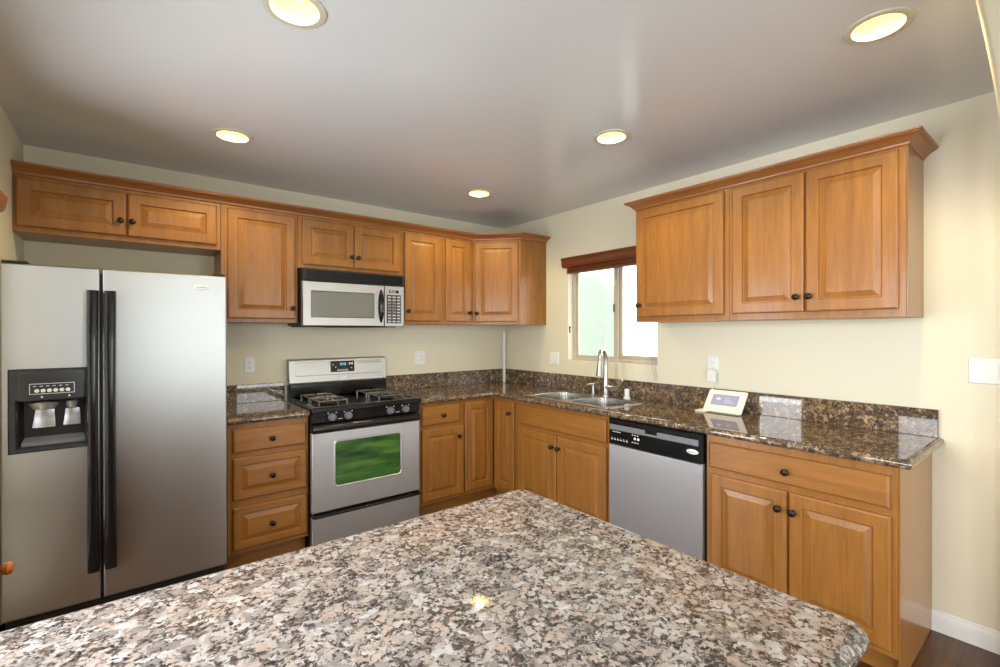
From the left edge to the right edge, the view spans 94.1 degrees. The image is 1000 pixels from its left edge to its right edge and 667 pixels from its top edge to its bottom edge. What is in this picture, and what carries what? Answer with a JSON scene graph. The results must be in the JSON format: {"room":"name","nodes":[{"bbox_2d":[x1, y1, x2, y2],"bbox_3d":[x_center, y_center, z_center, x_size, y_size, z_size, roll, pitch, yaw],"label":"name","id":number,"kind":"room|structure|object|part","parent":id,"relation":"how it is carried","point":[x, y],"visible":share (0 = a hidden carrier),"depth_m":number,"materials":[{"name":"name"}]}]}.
{"room":"kitchen","nodes":[
{"label":"kitchen","id":0,"kind":"room"},
{"bbox_2d":[0,106,23,631],"bbox_3d":[-1.637,0.176,1.201,0.120,2.468,3.500,0,0,-38],"label":"wall","id":1,"kind":"structure","parent":0,"point":[11,146],"depth_m":2.29,"materials":[{"name":"beige paint"}]},
{"bbox_2d":[23,145,504,400],"bbox_3d":[-1.348,0.169,3.733,3.700,2.468,0.120,0,0,-38],"label":"wall","id":2,"kind":"structure","parent":0,"point":[447,348],"depth_m":3.44,"materials":[{"name":"beige paint"}]},
{"bbox_2d":[12,173,220,256],"bbox_3d":[-2.201,-0.678,2.752,0.916,0.309,0.362,0,0,-38],"label":"upper cabinet","id":3,"kind":"object","parent":2,"relation":"attached to","point":[44,209],"visible":1,"depth_m":2.61,"materials":[{"name":"brown wood"}]},
{"bbox_3d":[-2.293,-0.674,2.503,0.438,0.244,0.019,0,0,-38],"label":"door","id":4,"kind":"part","parent":3,"relation":"part of","materials":[{"name":"brown wood"}]},
{"bbox_3d":[-2.123,-0.633,2.604,0.033,0.033,0.033,0,0,-38],"label":"knob","id":5,"kind":"part","parent":3,"relation":"part of","materials":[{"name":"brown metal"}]},
{"bbox_3d":[-2.083,-0.633,2.636,0.033,0.033,0.033,0,0,-38],"label":"knob","id":6,"kind":"part","parent":3,"relation":"part of","materials":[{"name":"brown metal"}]},
{"bbox_3d":[-1.944,-0.675,2.778,0.435,0.244,0.019,0,0,-38],"label":"door","id":7,"kind":"part","parent":3,"relation":"part of","materials":[{"name":"brown wood"}]},
{"bbox_2d":[244,357,254,372],"bbox_3d":[-1.782,0.224,3.309,0.070,0.116,0.008,0,0,-38],"label":"wall outlet","id":8,"kind":"object","parent":2,"relation":"attached to","point":[249,362],"visible":1,"depth_m":3.31,"materials":[{"name":"white plastic"}]},
{"bbox_2d":[247,360,251,369],"bbox_3d":[-1.780,0.224,3.308,0.033,0.066,0.002,0,0,-38],"label":"receptacle","id":9,"kind":"object","parent":8,"relation":"attached to","point":[249,362],"depth_m":3.31,"materials":[{"name":"white plastic"}]},
{"bbox_2d":[214,204,297,323],"bbox_3d":[-1.661,-0.454,3.178,0.458,0.762,0.362,0,0,-38],"label":"upper cabinet","id":10,"kind":"object","parent":2,"relation":"attached to","point":[257,256],"visible":0.98,"depth_m":3.06,"materials":[{"name":"brown wood"}]},
{"bbox_2d":[227,382,284,404],"bbox_3d":[-1.775,0.426,3.306,0.453,0.130,0.020,0,0,-38],"label":"backsplash","id":11,"kind":"structure","parent":2,"relation":"attached to","point":[248,393],"depth_m":3.32,"materials":[{"name":"brown stone"}]},
{"bbox_2d":[297,215,401,275],"bbox_3d":[-1.171,-0.646,3.563,0.787,0.380,0.362,0,0,-38],"label":"upper cabinet","id":12,"kind":"object","parent":2,"relation":"attached to","point":[321,243],"visible":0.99,"depth_m":3.42,"materials":[{"name":"brown wood"}]},
{"bbox_3d":[-1.230,-0.641,3.341,0.364,0.316,0.019,0,0,-38],"label":"door","id":13,"kind":"part","parent":12,"relation":"part of","materials":[{"name":"brown wood"}]},
{"bbox_2d":[288,267,403,327],"bbox_3d":[-1.154,-0.249,3.533,0.761,0.408,0.427,0,0,-38],"label":"microwave","id":14,"kind":"object","parent":12,"relation":"attached to","point":[326,298],"visible":0.99,"depth_m":3.36,"materials":[{"name":"silver metal"}]},
{"bbox_3d":[-1.182,-0.051,3.545,0.691,0.012,0.320,0,0,-38],"label":"plate","id":15,"kind":"part","parent":14,"relation":"part of","materials":[{"name":"black"}]},
{"bbox_3d":[-1.119,-0.208,3.352,0.591,0.310,0.038,0,0,-38],"label":"door","id":16,"kind":"part","parent":14,"relation":"part of","materials":[{"name":"silver metal"}]},
{"bbox_3d":[-0.886,-0.205,3.491,0.049,0.248,0.030,0,0,-38],"label":"door handle","id":17,"kind":"part","parent":14,"relation":"part of","materials":[{"name":"black"}]},
{"bbox_3d":[-0.820,-0.209,3.588,0.168,0.310,0.037,0,0,-38],"label":"control panel","id":18,"kind":"part","parent":14,"relation":"part of","materials":[{"name":"silver metal"}]},
{"bbox_3d":[-0.939,-0.642,3.570,0.366,0.316,0.019,0,0,-38],"label":"door","id":19,"kind":"part","parent":12,"relation":"part of","materials":[{"name":"brown wood"}]},
{"bbox_2d":[413,351,424,364],"bbox_3d":[-0.719,0.218,4.146,0.116,0.116,0.009,0,0,-38],"label":"wall outlet","id":20,"kind":"object","parent":2,"relation":"attached to","point":[419,356],"visible":1,"depth_m":4.14,"materials":[{"name":"white plastic"}]},
{"bbox_2d":[402,230,441,324],"bbox_3d":[-0.715,-0.457,3.923,0.372,0.762,0.362,0,0,-38],"label":"upper cabinet","id":21,"kind":"object","parent":2,"relation":"attached to","point":[421,253],"visible":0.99,"depth_m":3.80,"materials":[{"name":"brown wood"}]},
{"bbox_2d":[383,368,502,390],"bbox_3d":[-0.476,0.422,4.330,1.310,0.130,0.020,0,0,-38],"label":"backsplash","id":22,"kind":"structure","parent":2,"relation":"attached to","point":[439,379],"depth_m":4.27,"materials":[{"name":"brown stone"}]},
{"bbox_2d":[442,236,472,324],"bbox_3d":[-0.444,-0.458,4.136,0.315,0.762,0.362,0,0,-38],"label":"upper cabinet","id":23,"kind":"object","parent":2,"relation":"attached to","point":[457,254],"visible":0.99,"depth_m":4.01,"materials":[{"name":"brown wood"}]},
{"bbox_2d":[473,240,545,325],"bbox_3d":[-0.010,-0.459,4.321,0.626,0.762,0.609,0,0,-38],"label":"upper cabinet","id":24,"kind":"object","parent":2,"relation":"attached to","point":[509,276],"visible":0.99,"depth_m":4.10,"materials":[{"name":"brown wood"}]},
{"bbox_2d":[10,159,550,243],"bbox_3d":[-1.009,-0.847,3.296,3.460,0.053,0.360,0,0,-38],"label":"crown molding","id":25,"kind":"structure","parent":24,"relation":"attached to","point":[18,167],"depth_m":2.97,"materials":[{"name":"brown wood"}]},
{"bbox_3d":[-0.032,-0.454,4.099,0.386,0.702,0.019,0,0,7],"label":"door","id":26,"kind":"part","parent":24,"relation":"part of","materials":[{"name":"brown wood"}]},
{"bbox_2d":[0,0,994,228],"bbox_3d":[-0.172,-1.206,-0.689,7.320,0.300,8.520,0,0,-38],"label":"ceiling","id":27,"kind":"structure","parent":0,"point":[413,106],"depth_m":1.99,"materials":[{"name":"white paint"}]},
{"bbox_2d":[211,128,252,143],"bbox_3d":[-1.435,-1.113,2.498,0.196,0.117,0.196,0,0,-38],"label":"recessed light","id":28,"kind":"object","parent":27,"relation":"in","point":[225,134],"visible":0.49,"depth_m":2.54,"materials":[{"name":"beige glass"}]},
{"bbox_2d":[261,0,326,28],"bbox_3d":[-0.669,-1.112,1.517,0.196,0.117,0.196,0,0,-38],"label":"recessed light","id":29,"kind":"object","parent":27,"relation":"in","point":[303,14],"visible":1,"depth_m":1.57,"materials":[{"name":"beige"}]},
{"bbox_2d":[466,189,491,197],"bbox_3d":[-0.159,-1.117,3.535,0.196,0.117,0.196,0,0,-38],"label":"recessed light","id":30,"kind":"object","parent":27,"relation":"in","point":[479,193],"visible":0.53,"depth_m":3.58,"materials":[{"name":"beige glass"}]},
{"bbox_2d":[593,129,629,144],"bbox_3d":[0.604,-1.116,2.519,0.196,0.117,0.196,0,0,-38],"label":"recessed light","id":31,"kind":"object","parent":27,"relation":"in","point":[612,136],"visible":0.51,"depth_m":2.57,"materials":[{"name":"beige"}]},
{"bbox_2d":[843,7,915,44],"bbox_3d":[1.308,-1.115,1.610,0.196,0.117,0.196,0,0,-38],"label":"recessed light","id":32,"kind":"object","parent":27,"relation":"in","point":[882,24],"visible":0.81,"depth_m":1.64,"materials":[{"name":"beige"}]},
{"bbox_2d":[225,544,999,666],"bbox_3d":[-0.169,1.473,-0.683,7.320,0.120,8.520,0,0,-38],"label":"floor","id":33,"kind":"structure","parent":0,"point":[938,649],"depth_m":2.03,"materials":[{"name":"brown wood"}]},
{"bbox_2d":[0,190,13,574],"bbox_3d":[-1.381,0.507,1.152,0.215,1.805,0.393,0,0,-38],"label":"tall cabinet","id":34,"kind":"object","parent":33,"relation":"on","point":[7,568],"visible":1,"depth_m":1.30,"materials":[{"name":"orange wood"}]},
{"bbox_3d":[-1.391,-0.363,1.143,0.194,0.064,0.393,0,0,-38],"label":"crown","id":35,"kind":"part","parent":34,"relation":"part of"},
{"bbox_3d":[-1.386,0.660,1.304,0.034,0.036,0.036,0,0,-38],"label":"knob","id":36,"kind":"part","parent":34,"relation":"part of","materials":[{"name":"orange wood"}]},
{"bbox_2d":[0,260,226,630],"bbox_3d":[-2.039,0.543,2.545,0.854,1.729,0.833,0,0,-38],"label":"refrigerator","id":37,"kind":"object","parent":33,"relation":"on","point":[113,383],"visible":0.98,"depth_m":2.20,"materials":[{"name":"grey metal"}]},
{"bbox_3d":[-2.045,0.475,2.129,0.331,1.566,0.062,0,0,-38],"label":"freezer door","id":38,"kind":"part","parent":37,"relation":"part of","materials":[{"name":"silver metal"}]},
{"bbox_3d":[-2.018,0.229,2.097,0.218,0.136,0.014,0,0,-38],"label":"control panel","id":39,"kind":"part","parent":37,"relation":"part of","materials":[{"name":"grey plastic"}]},
{"bbox_3d":[-1.992,0.324,2.167,0.048,0.036,0.048,0,0,-38],"label":"water spout","id":40,"kind":"part","parent":37,"relation":"part of","materials":[{"name":"silver metal"}]},
{"bbox_3d":[-1.896,0.457,2.166,0.044,1.317,0.062,0,0,-38],"label":"handle","id":41,"kind":"part","parent":37,"relation":"part of","materials":[{"name":"black plastic"}]},
{"bbox_3d":[-1.846,0.457,2.206,0.044,1.317,0.062,0,0,-38],"label":"handle","id":42,"kind":"part","parent":37,"relation":"part of","materials":[{"name":"black plastic"}]},
{"bbox_3d":[-1.706,0.474,2.396,0.515,1.566,0.062,0,0,-38],"label":"fridge door","id":43,"kind":"part","parent":37,"relation":"part of","materials":[{"name":"silver metal"}]},
{"bbox_2d":[225,417,307,569],"bbox_3d":[-1.577,0.968,3.060,0.452,0.874,0.655,0,0,-38],"label":"base cabinet","id":44,"kind":"object","parent":33,"relation":"on","point":[267,461],"visible":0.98,"depth_m":2.82,"materials":[{"name":"brown wood"}]},
{"bbox_2d":[227,382,309,424],"bbox_3d":[-1.583,0.446,3.063,0.453,0.168,0.640,0,0,-38],"label":"countertop","id":45,"kind":"structure","parent":44,"relation":"on","point":[248,403],"depth_m":3.18,"materials":[{"name":"brown stone"}]},
{"bbox_3d":[-1.397,0.633,2.838,0.410,0.136,0.019,0,0,-38],"label":"drawer","id":46,"kind":"part","parent":44,"relation":"part of","materials":[{"name":"brown wood"}]},
{"bbox_3d":[-1.396,0.855,2.839,0.412,0.246,0.019,0,0,-38],"label":"drawer","id":47,"kind":"part","parent":44,"relation":"part of","materials":[{"name":"brown wood"}]},
{"bbox_3d":[-1.395,1.146,2.840,0.414,0.250,0.019,0,0,-38],"label":"drawer","id":48,"kind":"part","parent":44,"relation":"part of","materials":[{"name":"brown wood"}]},
{"bbox_2d":[287,356,420,546],"bbox_3d":[-1.079,0.798,3.414,0.765,1.212,0.707,0,0,-38],"label":"gas stove","id":49,"kind":"object","parent":33,"relation":"on","point":[363,436],"visible":0.99,"depth_m":3.20,"materials":[{"name":"silver metal"}]},
{"bbox_3d":[-1.171,0.468,3.182,0.115,0.023,0.115,0,0,-38],"label":"burner","id":50,"kind":"part","parent":49,"relation":"part of","materials":[{"name":"black metal"}]},
{"bbox_3d":[-1.074,0.539,2.993,0.052,0.052,0.038,0,0,-38],"label":"burner knob","id":51,"kind":"part","parent":49,"relation":"part of","materials":[{"name":"grey"}]},
{"bbox_3d":[-1.244,0.266,3.637,0.670,0.104,0.014,0,0,-38],"label":"backguard panel","id":52,"kind":"part","parent":49,"relation":"part of","materials":[{"name":"silver metal"}]},
{"bbox_3d":[-0.991,0.539,3.058,0.052,0.052,0.038,0,0,-38],"label":"burner knob","id":53,"kind":"part","parent":49,"relation":"part of","materials":[{"name":"grey plastic"}]},
{"bbox_2d":[289,390,420,412],"bbox_3d":[-1.050,0.482,3.373,0.758,0.032,0.585,0,0,-38],"label":"cooktop","id":54,"kind":"object","parent":49,"relation":"in","point":[358,400],"depth_m":3.27,"materials":[{"name":"black metal"}]},
{"bbox_3d":[-0.900,1.271,3.187,0.758,0.197,0.040,0,0,-38],"label":"storage drawer","id":55,"kind":"part","parent":49,"relation":"part of","materials":[{"name":"silver metal"}]},
{"bbox_3d":[-0.899,0.888,3.184,0.758,0.508,0.045,0,0,-38],"label":"oven door","id":56,"kind":"part","parent":49,"relation":"part of","materials":[{"name":"silver metal"}]},
{"bbox_3d":[-0.894,0.604,3.177,0.756,0.056,0.060,0,0,-38],"label":"oven handle","id":57,"kind":"part","parent":49,"relation":"part of","materials":[{"name":"black"}]},
{"bbox_3d":[-0.899,0.536,3.182,0.754,0.074,0.050,0,0,-38],"label":"control panel","id":58,"kind":"part","parent":49,"relation":"part of","materials":[{"name":"black metal"}]},
{"bbox_3d":[-0.890,1.158,3.174,0.763,0.029,0.070,0,0,-38],"label":"drawer handle","id":59,"kind":"part","parent":49,"relation":"part of","materials":[{"name":"black"}]},
{"bbox_3d":[-0.845,0.467,3.439,0.115,0.023,0.115,0,0,-38],"label":"burner","id":60,"kind":"part","parent":49,"relation":"part of","materials":[{"name":"black metal"}]},
{"bbox_3d":[-0.757,0.538,3.242,0.052,0.052,0.038,0,0,-38],"label":"burner knob","id":61,"kind":"part","parent":49,"relation":"part of","materials":[{"name":"grey plastic"}]},
{"bbox_3d":[-0.667,0.538,3.313,0.052,0.052,0.038,0,0,-38],"label":"burner knob","id":62,"kind":"part","parent":49,"relation":"part of","materials":[{"name":"grey plastic"}]},
{"bbox_2d":[0,489,868,666],"bbox_3d":[-0.221,0.953,0.694,1.467,0.914,0.910,0,0,-38],"label":"kitchen island","id":63,"kind":"object","parent":33,"relation":"on","point":[516,578],"visible":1,"depth_m":0.83,"materials":[{"name":"stone"}]},
{"bbox_2d":[418,400,463,516],"bbox_3d":[-0.629,0.965,3.806,0.421,0.874,0.655,0,0,-38],"label":"base cabinet","id":64,"kind":"object","parent":33,"relation":"on","point":[441,427],"visible":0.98,"depth_m":3.58,"materials":[{"name":"brown wood"}]},
{"bbox_3d":[-0.454,0.624,3.581,0.333,0.142,0.019,0,0,-38],"label":"drawer","id":65,"kind":"part","parent":64,"relation":"part of","materials":[{"name":"brown wood"}]},
{"bbox_3d":[-0.438,0.997,3.594,0.371,0.542,0.019,0,0,-38],"label":"door","id":66,"kind":"part","parent":64,"relation":"part of","materials":[{"name":"brown wood"}]},
{"bbox_2d":[458,397,516,505],"bbox_3d":[-0.030,0.964,4.123,0.909,0.874,0.899,0,0,-38],"label":"base cabinet","id":67,"kind":"object","parent":33,"relation":"on","point":[490,423],"visible":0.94,"depth_m":3.79,"materials":[{"name":"brown wood"}]},
{"bbox_3d":[-0.172,0.907,3.804,0.278,0.710,0.019,0,0,-38],"label":"door","id":68,"kind":"part","parent":67,"relation":"part of","materials":[{"name":"brown wood"}]},
{"bbox_3d":[0.035,0.907,3.785,0.019,0.710,0.253,0,0,-38],"label":"door","id":69,"kind":"part","parent":67,"relation":"part of","materials":[{"name":"brown wood"}]},
{"bbox_2d":[383,368,943,469],"bbox_3d":[0.542,0.443,3.055,1.330,0.168,3.283,0,0,-38],"label":"countertop","id":70,"kind":"structure","parent":67,"relation":"on","point":[901,437],"depth_m":2.64,"materials":[{"name":"brown stone"}]},
{"bbox_2d":[503,332,505,381],"bbox_3d":[0.042,0.236,4.703,0.032,0.498,0.032,0,0,-38],"label":"strip","id":71,"kind":"object","parent":70,"relation":"on","point":[504,333],"visible":1,"depth_m":4.69,"materials":[{"name":"white plastic"}]},
{"bbox_2d":[524,389,652,408],"bbox_3d":[0.640,0.538,3.482,0.528,0.256,0.833,0,0,-38],"label":"sink","id":72,"kind":"object","parent":70,"relation":"in","point":[566,396],"depth_m":3.50,"materials":[{"name":"silver metal"}]},
{"bbox_3d":[0.491,0.574,3.614,0.380,0.184,0.365,0,0,-38],"label":"bowl","id":73,"kind":"part","parent":72,"relation":"part of","materials":[{"name":"silver metal"}]},
{"bbox_2d":[587,383,594,394],"bbox_3d":[0.720,0.436,3.679,0.073,0.090,0.038,0,0,-6],"label":"soap dispenser","id":74,"kind":"object","parent":72,"relation":"on","point":[592,384],"visible":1,"depth_m":3.67,"materials":[{"name":"grey metal"}]},
{"bbox_3d":[0.734,0.574,3.306,0.380,0.184,0.360,0,0,-38],"label":"bowl","id":75,"kind":"part","parent":72,"relation":"part of","materials":[{"name":"silver metal"}]},
{"bbox_3d":[0.939,0.445,3.441,0.052,0.072,0.052,0,0,-38],"label":"air gap cap","id":76,"kind":"part","parent":72,"relation":"part of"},
{"bbox_2d":[596,348,622,395],"bbox_3d":[0.802,0.294,3.491,0.197,0.375,0.192,0,0,-38],"label":"kitchen faucet","id":77,"kind":"object","parent":70,"relation":"on","point":[606,387],"visible":1,"depth_m":3.56,"materials":[{"name":"grey metal"}]},
{"bbox_3d":[0.870,0.388,3.521,0.042,0.094,0.156,0,0,-38],"label":"lever","id":78,"kind":"part","parent":77,"relation":"part of","materials":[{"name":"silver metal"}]},
{"bbox_2d":[695,389,747,415],"bbox_3d":[1.373,0.423,2.878,0.165,0.130,0.263,0,0,-38],"label":"digital display","id":79,"kind":"object","parent":70,"relation":"on","point":[732,403],"visible":1,"depth_m":2.86,"materials":[{"name":"white plastic"}]},
{"bbox_2d":[517,401,610,522],"bbox_3d":[0.631,0.965,3.489,0.655,0.874,0.909,0,0,-38],"label":"base cabinet","id":80,"kind":"object","parent":33,"relation":"on","point":[563,454],"visible":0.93,"depth_m":3.24,"materials":[{"name":"brown wood"}]},
{"bbox_3d":[0.275,0.999,3.481,0.019,0.536,0.418,0,0,-38],"label":"door","id":81,"kind":"part","parent":80,"relation":"part of","materials":[{"name":"brown wood"}]},
{"bbox_3d":[0.544,1.000,3.139,0.019,0.536,0.438,0,0,-38],"label":"door","id":82,"kind":"part","parent":80,"relation":"part of","materials":[{"name":"brown wood"}]},
{"bbox_2d":[609,417,706,561],"bbox_3d":[1.098,0.968,2.869,0.591,0.870,0.618,0,0,-38],"label":"dishwasher","id":83,"kind":"object","parent":33,"relation":"on","point":[658,474],"visible":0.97,"depth_m":2.65,"materials":[{"name":"silver metal"}]},
{"bbox_3d":[0.884,0.611,2.701,0.035,0.156,0.618,0,0,-38],"label":"control panel","id":84,"kind":"part","parent":83,"relation":"part of","materials":[{"name":"black plastic"}]},
{"bbox_2d":[707,434,931,666],"bbox_3d":[1.553,0.966,2.319,0.655,0.874,0.789,0,0,-38],"label":"base cabinet","id":85,"kind":"object","parent":33,"relation":"on","point":[850,539],"visible":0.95,"depth_m":2.05,"materials":[{"name":"brown wood"}]},
{"bbox_3d":[1.215,0.999,2.288,0.019,0.539,0.360,0,0,-38],"label":"door","id":86,"kind":"part","parent":85,"relation":"part of","materials":[{"name":"brown wood"}]},
{"bbox_3d":[1.285,0.812,2.156,0.033,0.033,0.033,0,0,-38],"label":"knob","id":87,"kind":"part","parent":85,"relation":"part of","materials":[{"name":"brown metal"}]},
{"bbox_3d":[1.304,0.636,2.131,0.033,0.033,0.033,0,0,-38],"label":"knob","id":88,"kind":"part","parent":85,"relation":"part of","materials":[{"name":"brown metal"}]},
{"bbox_3d":[1.323,0.814,2.108,0.033,0.033,0.033,0,0,-38],"label":"knob","id":89,"kind":"part","parent":85,"relation":"part of","materials":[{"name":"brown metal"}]},
{"bbox_3d":[1.326,0.632,2.146,0.019,0.132,0.741,0,0,-38],"label":"drawer","id":90,"kind":"part","parent":85,"relation":"part of","materials":[{"name":"brown wood"}]},
{"bbox_3d":[1.444,1.000,1.997,0.019,0.539,0.366,0,0,-38],"label":"door","id":91,"kind":"part","parent":85,"relation":"part of","materials":[{"name":"brown wood"}]},
{"bbox_3d":[1.816,0.964,2.027,0.599,0.870,0.005,0,0,-38],"label":"panel","id":92,"kind":"part","parent":85,"relation":"part of","materials":[{"name":"brown wood"}]},
{"bbox_2d":[505,92,999,630],"bbox_3d":[2.695,0.170,1.495,0.120,2.468,8.400,0,0,-38],"label":"wall","id":93,"kind":"structure","parent":0,"point":[907,362],"depth_m":2.23,"materials":[{"name":"beige paint"}]},
{"bbox_2d":[550,352,558,364],"bbox_3d":[0.487,0.224,4.192,0.009,0.116,0.116,0,0,-38],"label":"light switch","id":94,"kind":"object","parent":93,"relation":"attached to","point":[554,356],"visible":1,"depth_m":4.18,"materials":[{"name":"white plastic"}]},
{"bbox_2d":[573,267,656,364],"bbox_3d":[0.933,-0.183,3.766,0.058,0.832,0.880,0,0,-38],"label":"window","id":95,"kind":"structure","parent":93,"relation":"in","point":[618,357],"depth_m":3.74,"materials":[{"name":"beige plastic"}]},
{"bbox_3d":[0.815,-0.183,3.904,0.020,0.768,0.442,0,0,-38],"label":"sliding sash","id":96,"kind":"part","parent":95,"relation":"part of","materials":[{"name":"clear glass"}]},
{"bbox_2d":[561,246,656,378],"bbox_3d":[0.842,-0.154,3.687,0.072,0.988,0.931,0,0,-38],"label":"window blind","id":97,"kind":"object","parent":95,"relation":"attached to","point":[621,257],"visible":0.59,"depth_m":3.69,"materials":[{"name":"brown wood"}]},
{"bbox_3d":[1.111,-0.071,3.374,0.051,0.825,0.014,0,0,35],"label":"pull cord","id":98,"kind":"part","parent":97,"relation":"part of","materials":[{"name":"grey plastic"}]},
{"bbox_3d":[1.070,-0.183,3.617,0.016,0.768,0.400,0,0,-38],"label":"fixed sash","id":99,"kind":"part","parent":95,"relation":"part of","materials":[{"name":"glass"}]},
{"bbox_2d":[635,188,734,322],"bbox_3d":[1.214,-0.457,2.980,0.362,0.762,0.626,0,0,-38],"label":"upper cabinet","id":100,"kind":"object","parent":93,"relation":"attached to","point":[682,246],"visible":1,"depth_m":2.85,"materials":[{"name":"brown wood"}]},
{"bbox_2d":[707,369,716,388],"bbox_3d":[1.397,0.356,3.001,0.037,0.252,0.115,0,0,-38],"label":"power adapter","id":101,"kind":"object","parent":93,"relation":"attached to","point":[711,373],"visible":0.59,"depth_m":3.01,"materials":[{"name":"white plastic"}]},
{"bbox_2d":[708,355,717,372],"bbox_3d":[1.393,0.202,3.043,0.008,0.116,0.070,0,0,-38],"label":"wall outlet","id":102,"kind":"object","parent":93,"relation":"attached to","point":[712,360],"visible":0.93,"depth_m":3.04,"materials":[{"name":"white plastic"}]},
{"bbox_2d":[710,359,714,368],"bbox_3d":[1.391,0.202,3.042,0.002,0.066,0.033,0,0,-38],"label":"receptacle","id":103,"kind":"object","parent":102,"relation":"attached to","point":[712,361],"depth_m":3.04,"materials":[{"name":"white plastic"}]},
{"bbox_2d":[506,368,938,437],"bbox_3d":[1.050,0.422,3.468,0.020,0.130,3.264,0,0,-38],"label":"backsplash","id":104,"kind":"structure","parent":93,"relation":"attached to","point":[892,418],"depth_m":2.70,"materials":[{"name":"brown stone"}]},
{"bbox_2d":[624,125,938,210],"bbox_3d":[1.452,-0.855,2.672,0.366,0.053,1.519,0,0,-38],"label":"crown molding","id":105,"kind":"structure","parent":93,"relation":"attached to","point":[917,138],"depth_m":2.32,"materials":[{"name":"brown wood"}]},
{"bbox_2d":[729,145,923,320],"bbox_3d":[1.650,-0.456,2.427,0.362,0.762,0.780,0,0,-38],"label":"upper cabinet","id":106,"kind":"object","parent":93,"relation":"attached to","point":[844,239],"visible":1,"depth_m":2.25,"materials":[{"name":"brown wood"}]},
{"bbox_3d":[1.425,-0.463,2.489,0.019,0.707,0.358,0,0,-38],"label":"door","id":107,"kind":"part","parent":106,"relation":"part of","materials":[{"name":"brown wood"}]},
{"bbox_3d":[1.497,-0.186,2.356,0.033,0.033,0.033,0,0,-38],"label":"knob","id":108,"kind":"part","parent":106,"relation":"part of","materials":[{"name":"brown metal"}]},
{"bbox_3d":[1.532,-0.186,2.312,0.033,0.033,0.033,0,0,-38],"label":"knob","id":109,"kind":"part","parent":106,"relation":"part of","materials":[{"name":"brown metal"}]},
{"bbox_3d":[1.652,-0.463,2.201,0.019,0.707,0.360,0,0,-38],"label":"door","id":110,"kind":"part","parent":106,"relation":"part of","materials":[{"name":"brown wood"}]},
{"bbox_3d":[1.911,-0.456,2.138,0.306,0.761,0.004,0,0,-38],"label":"panel","id":111,"kind":"part","parent":106,"relation":"part of","materials":[{"name":"brown wood"}]},
{"bbox_2d":[931,608,999,654],"bbox_3d":[2.130,1.355,2.108,0.014,0.096,0.260,0,0,-38],"label":"baseboard","id":112,"kind":"structure","parent":93,"relation":"attached to","point":[986,638],"depth_m":2.11,"materials":[{"name":"white paint"}]},
{"bbox_2d":[968,358,999,384],"bbox_3d":[2.161,0.167,2.067,0.009,0.116,0.116,0,0,-38],"label":"light switch","id":113,"kind":"object","parent":93,"relation":"attached to","point":[980,370],"visible":1,"depth_m":2.07,"materials":[{"name":"white plastic"}]},
{"bbox_2d":[976,0,999,119],"bbox_3d":[-0.567,0.178,-0.279,7.200,2.468,0.150,0,0,-38],"label":"wall","id":114,"kind":"structure","parent":0,"point":[988,10],"depth_m":1.42,"materials":[{"name":"beige paint"}]},
{"bbox_3d":[0.481,1.616,1.790,15.000,0.180,15.200,0,0,-38],"label":"ground","id":115,"kind":"structure","parent":0,"visible":0},
{"bbox_2d":[580,276,613,355],"bbox_3d":[0.159,0.318,7.403,0.250,2.350,3.980,0,0,-38],"label":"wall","id":116,"kind":"structure","parent":115,"relation":"on","point":[596,293],"depth_m":5.87,"materials":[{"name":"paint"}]}
]}

